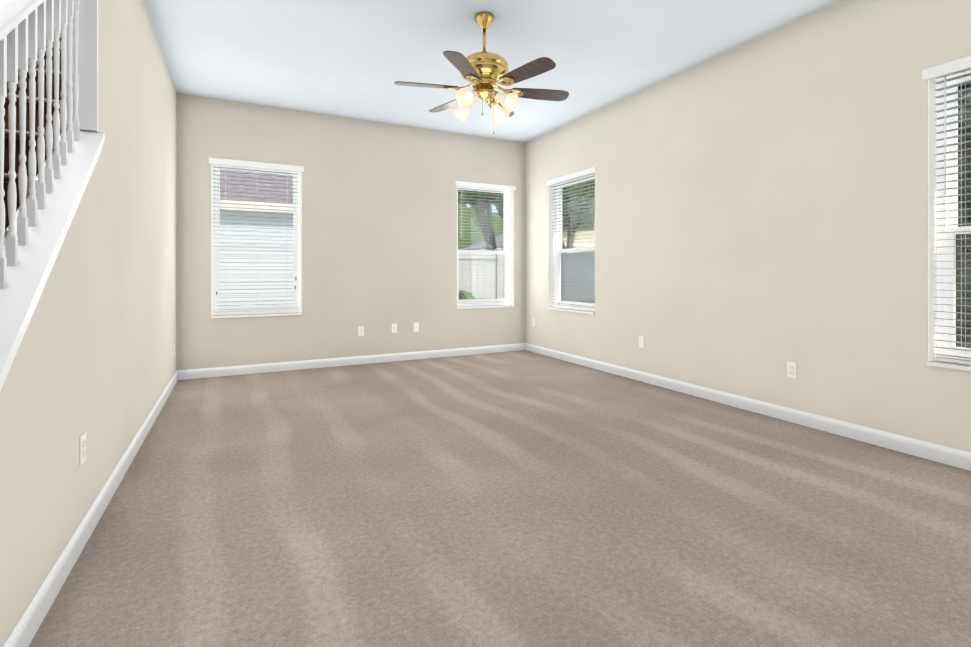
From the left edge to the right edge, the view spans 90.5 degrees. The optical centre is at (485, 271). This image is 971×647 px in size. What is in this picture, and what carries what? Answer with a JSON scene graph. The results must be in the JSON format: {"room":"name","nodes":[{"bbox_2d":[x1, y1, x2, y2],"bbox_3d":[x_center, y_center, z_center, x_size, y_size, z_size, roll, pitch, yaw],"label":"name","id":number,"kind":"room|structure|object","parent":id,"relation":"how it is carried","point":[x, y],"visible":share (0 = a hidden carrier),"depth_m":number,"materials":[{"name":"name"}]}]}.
{"room":"empty living room","nodes":[
{"label":"empty living room","id":0,"kind":"room"},
{"bbox_2d":[0,0,175,646],"bbox_3d":[-1.359,-1.492,1.291,0.105,5.200,8.150,0,0,-27],"label":"wall","id":1,"kind":"structure","parent":0,"point":[94,359],"depth_m":2.24,"materials":[{"name":"paint"}]},
{"bbox_2d":[0,0,104,391],"bbox_3d":[-1.315,-0.333,1.225,0.143,3.015,2.076,0,0,-27],"label":"trim","id":2,"kind":"structure","parent":1,"relation":"attached to","point":[27,278],"depth_m":1.72,"materials":[{"name":"white wood"}]},
{"bbox_2d":[0,0,79,288],"bbox_3d":[-1.342,-0.226,1.247,0.090,2.418,1.971,0,0,-27],"label":"stair railing","id":3,"kind":"object","parent":2,"relation":"on","point":[30,30],"visible":1,"depth_m":1.63,"materials":[{"name":"white wood"}]},
{"bbox_2d":[79,432,85,465],"bbox_3d":[-1.638,0.718,1.962,0.011,0.115,0.070,0,0,-27],"label":"electrical outlet","id":4,"kind":"object","parent":1,"relation":"attached to","point":[82,452],"visible":1,"depth_m":1.94,"materials":[{"name":"white plastic"}]},
{"bbox_2d":[2,370,181,646],"bbox_3d":[-1.305,1.059,1.317,0.015,0.098,8.149,0,0,-27],"label":"baseboard","id":5,"kind":"structure","parent":1,"relation":"attached to","point":[24,631],"depth_m":1.85,"materials":[{"name":"white wood"}]},
{"bbox_2d":[176,93,525,369],"bbox_3d":[-1.835,-1.490,5.739,5.710,5.200,0.200,0,0,-27],"label":"wall","id":6,"kind":"structure","parent":0,"point":[379,228],"depth_m":5.75,"materials":[{"name":"paint"}]},
{"bbox_2d":[209,157,303,317],"bbox_3d":[-2.533,-0.359,5.356,0.944,1.695,0.193,0,0,-27],"label":"window","id":7,"kind":"structure","parent":6,"relation":"in","point":[237,310],"depth_m":5.33,"materials":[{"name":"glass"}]},
{"bbox_2d":[182,343,525,379],"bbox_3d":[-1.301,1.061,5.891,4.140,0.098,0.015,0,0,-27],"label":"baseboard","id":8,"kind":"structure","parent":6,"relation":"attached to","point":[343,361],"depth_m":5.67,"materials":[{"name":"white wood"}]},
{"bbox_2d":[358,326,363,335],"bbox_3d":[-1.498,0.710,5.792,0.070,0.115,0.011,0,0,-27],"label":"electrical outlet","id":9,"kind":"object","parent":6,"relation":"attached to","point":[360,330],"visible":1,"depth_m":5.79,"materials":[{"name":"white plastic"}]},
{"bbox_2d":[391,323,396,332],"bbox_3d":[-1.133,0.700,5.980,0.070,0.115,0.010,0,0,-27],"label":"electrical outlet","id":10,"kind":"object","parent":6,"relation":"attached to","point":[393,328],"visible":1,"depth_m":5.98,"materials":[{"name":"white plastic"}]},
{"bbox_2d":[413,322,418,331],"bbox_3d":[-0.880,0.700,6.110,0.070,0.115,0.010,0,0,-27],"label":"electrical outlet","id":11,"kind":"object","parent":6,"relation":"attached to","point":[416,327],"visible":1,"depth_m":6.11,"materials":[{"name":"white plastic"}]},
{"bbox_2d":[455,181,515,308],"bbox_3d":[-0.024,-0.358,6.644,0.924,1.695,0.193,0,0,-27],"label":"window","id":12,"kind":"structure","parent":6,"relation":"in","point":[508,233],"depth_m":6.70,"materials":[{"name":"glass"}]},
{"bbox_2d":[145,0,841,142],"bbox_3d":[0.071,-3.067,2.026,5.710,2.450,8.550,0,0,-27],"label":"ceiling","id":13,"kind":"structure","parent":0,"point":[356,59],"depth_m":3.95,"materials":[{"name":"paint"}]},
{"bbox_2d":[394,12,568,133],"bbox_3d":[-0.009,-1.415,3.473,1.244,0.852,1.249,0,0,-27],"label":"ceiling fan","id":14,"kind":"object","parent":13,"relation":"hanging from","point":[483,72],"visible":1,"depth_m":3.38,"materials":[{"name":"gold metal"}]},
{"bbox_2d":[28,350,970,646],"bbox_3d":[0.071,1.168,2.024,5.710,0.120,8.550,0,0,-27],"label":"floor","id":15,"kind":"structure","parent":0,"point":[522,498],"depth_m":2.11,"materials":[{"name":"carpet"}]},
{"bbox_2d":[3,36,61,237],"bbox_3d":[-2.620,-0.967,2.324,1.191,4.149,5.036,0,0,-27],"label":"stairs","id":16,"kind":"structure","parent":15,"relation":"on","point":[6,155],"depth_m":2.07,"materials":[{"name":"brown wood"}]},
{"bbox_2d":[526,0,970,452],"bbox_3d":[2.568,-0.366,3.194,0.200,2.950,8.350,0,0,-27],"label":"wall","id":17,"kind":"structure","parent":0,"point":[761,211],"depth_m":3.63,"materials":[{"name":"paint"}]},
{"bbox_2d":[546,167,595,314],"bbox_3d":[1.113,-0.358,5.982,0.193,1.695,0.984,0,0,-27],"label":"window","id":18,"kind":"structure","parent":17,"relation":"in","point":[555,220],"depth_m":6.17,"materials":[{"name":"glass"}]},
{"bbox_2d":[639,336,643,347],"bbox_3d":[1.583,0.710,4.885,0.008,0.115,0.070,0,0,-27],"label":"electrical outlet","id":19,"kind":"object","parent":17,"relation":"attached to","point":[641,341],"visible":1,"depth_m":4.88,"materials":[{"name":"white plastic"}]},
{"bbox_2d":[526,343,970,470],"bbox_3d":[2.426,1.060,3.233,0.015,0.098,8.149,0,0,-27],"label":"baseboard","id":20,"kind":"structure","parent":17,"relation":"attached to","point":[927,450],"depth_m":3.53,"materials":[{"name":"white wood"}]},
{"bbox_2d":[787,361,796,377],"bbox_3d":[2.261,0.724,3.559,0.011,0.115,0.070,0,0,-27],"label":"electrical outlet","id":21,"kind":"object","parent":17,"relation":"attached to","point":[791,369],"visible":1,"depth_m":3.55,"materials":[{"name":"white plastic"}]},
{"bbox_2d":[922,56,970,370],"bbox_3d":[2.910,-0.328,2.481,0.193,1.760,0.974,0,0,-27],"label":"window","id":22,"kind":"structure","parent":17,"relation":"in","point":[946,80],"depth_m":2.86,"materials":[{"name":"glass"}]},
{"label":"outside","id":23,"kind":"structure","parent":0,"visible":0},
{"bbox_3d":[4.399,1.663,13.378,100.000,0.200,100.000,0,0,-27],"label":"ground","id":24,"kind":"structure","parent":23,"visible":0},
{"bbox_2d":[220,169,292,306],"bbox_3d":[-8.985,-0.978,10.218,11.740,5.080,7.840,0,0,-27],"label":"house","id":25,"kind":"structure","parent":24,"relation":"on","point":[275,273],"depth_m":8.59,"materials":[{"name":"white"}]},
{"bbox_2d":[459,290,474,299],"bbox_3d":[-0.685,0.954,8.456,1.243,1.265,0.842,0,0,-27],"label":"shrub","id":26,"kind":"object","parent":24,"relation":"on","point":[463,296],"depth_m":8.44,"materials":[{"name":"green plant"}]},
{"bbox_2d":[458,202,502,249],"bbox_3d":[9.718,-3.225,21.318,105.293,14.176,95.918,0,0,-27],"label":"tree","id":27,"kind":"object","parent":24,"relation":"on","point":[471,229],"depth_m":56.30,"materials":[{"name":"green plant"}]},
{"bbox_2d":[458,181,590,250],"bbox_3d":[-0.365,-1.317,10.690,5.621,5.786,5.083,0,0,-27],"label":"tree","id":28,"kind":"object","parent":24,"relation":"on","point":[491,235],"depth_m":10.37,"materials":[{"name":"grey plant"}]},
{"bbox_2d":[459,247,594,303],"bbox_3d":[5.151,0.530,5.672,8.541,2.060,11.741,0,0,-27],"label":"fence","id":29,"kind":"object","parent":24,"relation":"on","point":[494,280],"depth_m":9.39,"materials":[{"name":"white plastic"}]},
{"bbox_2d":[461,220,594,252],"bbox_3d":[9.024,-1.869,41.046,19.600,6.890,11.800,0,0,-27],"label":"house","id":30,"kind":"structure","parent":24,"relation":"on","point":[479,246],"depth_m":33.98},
{"bbox_2d":[495,179,594,252],"bbox_3d":[2.563,-1.355,16.921,4.854,5.895,4.906,0,0,-27],"label":"tree","id":31,"kind":"object","parent":24,"relation":"on","point":[500,212],"depth_m":16.44,"materials":[{"name":"green plant"}]},
{"bbox_2d":[956,90,970,347],"bbox_3d":[3.663,0.183,2.962,1.075,3.010,4.248,0,0,-27],"label":"tree","id":32,"kind":"object","parent":24,"relation":"on","point":[958,256],"depth_m":3.15,"materials":[{"name":"green plant"}]},
{"bbox_2d":[958,83,970,89],"bbox_3d":[7.386,-0.836,5.159,4.960,4.866,5.155,0,0,-27],"label":"tree","id":33,"kind":"object","parent":24,"relation":"on","point":[967,86],"depth_m":5.07,"materials":[{"name":"green plant"}]}
]}

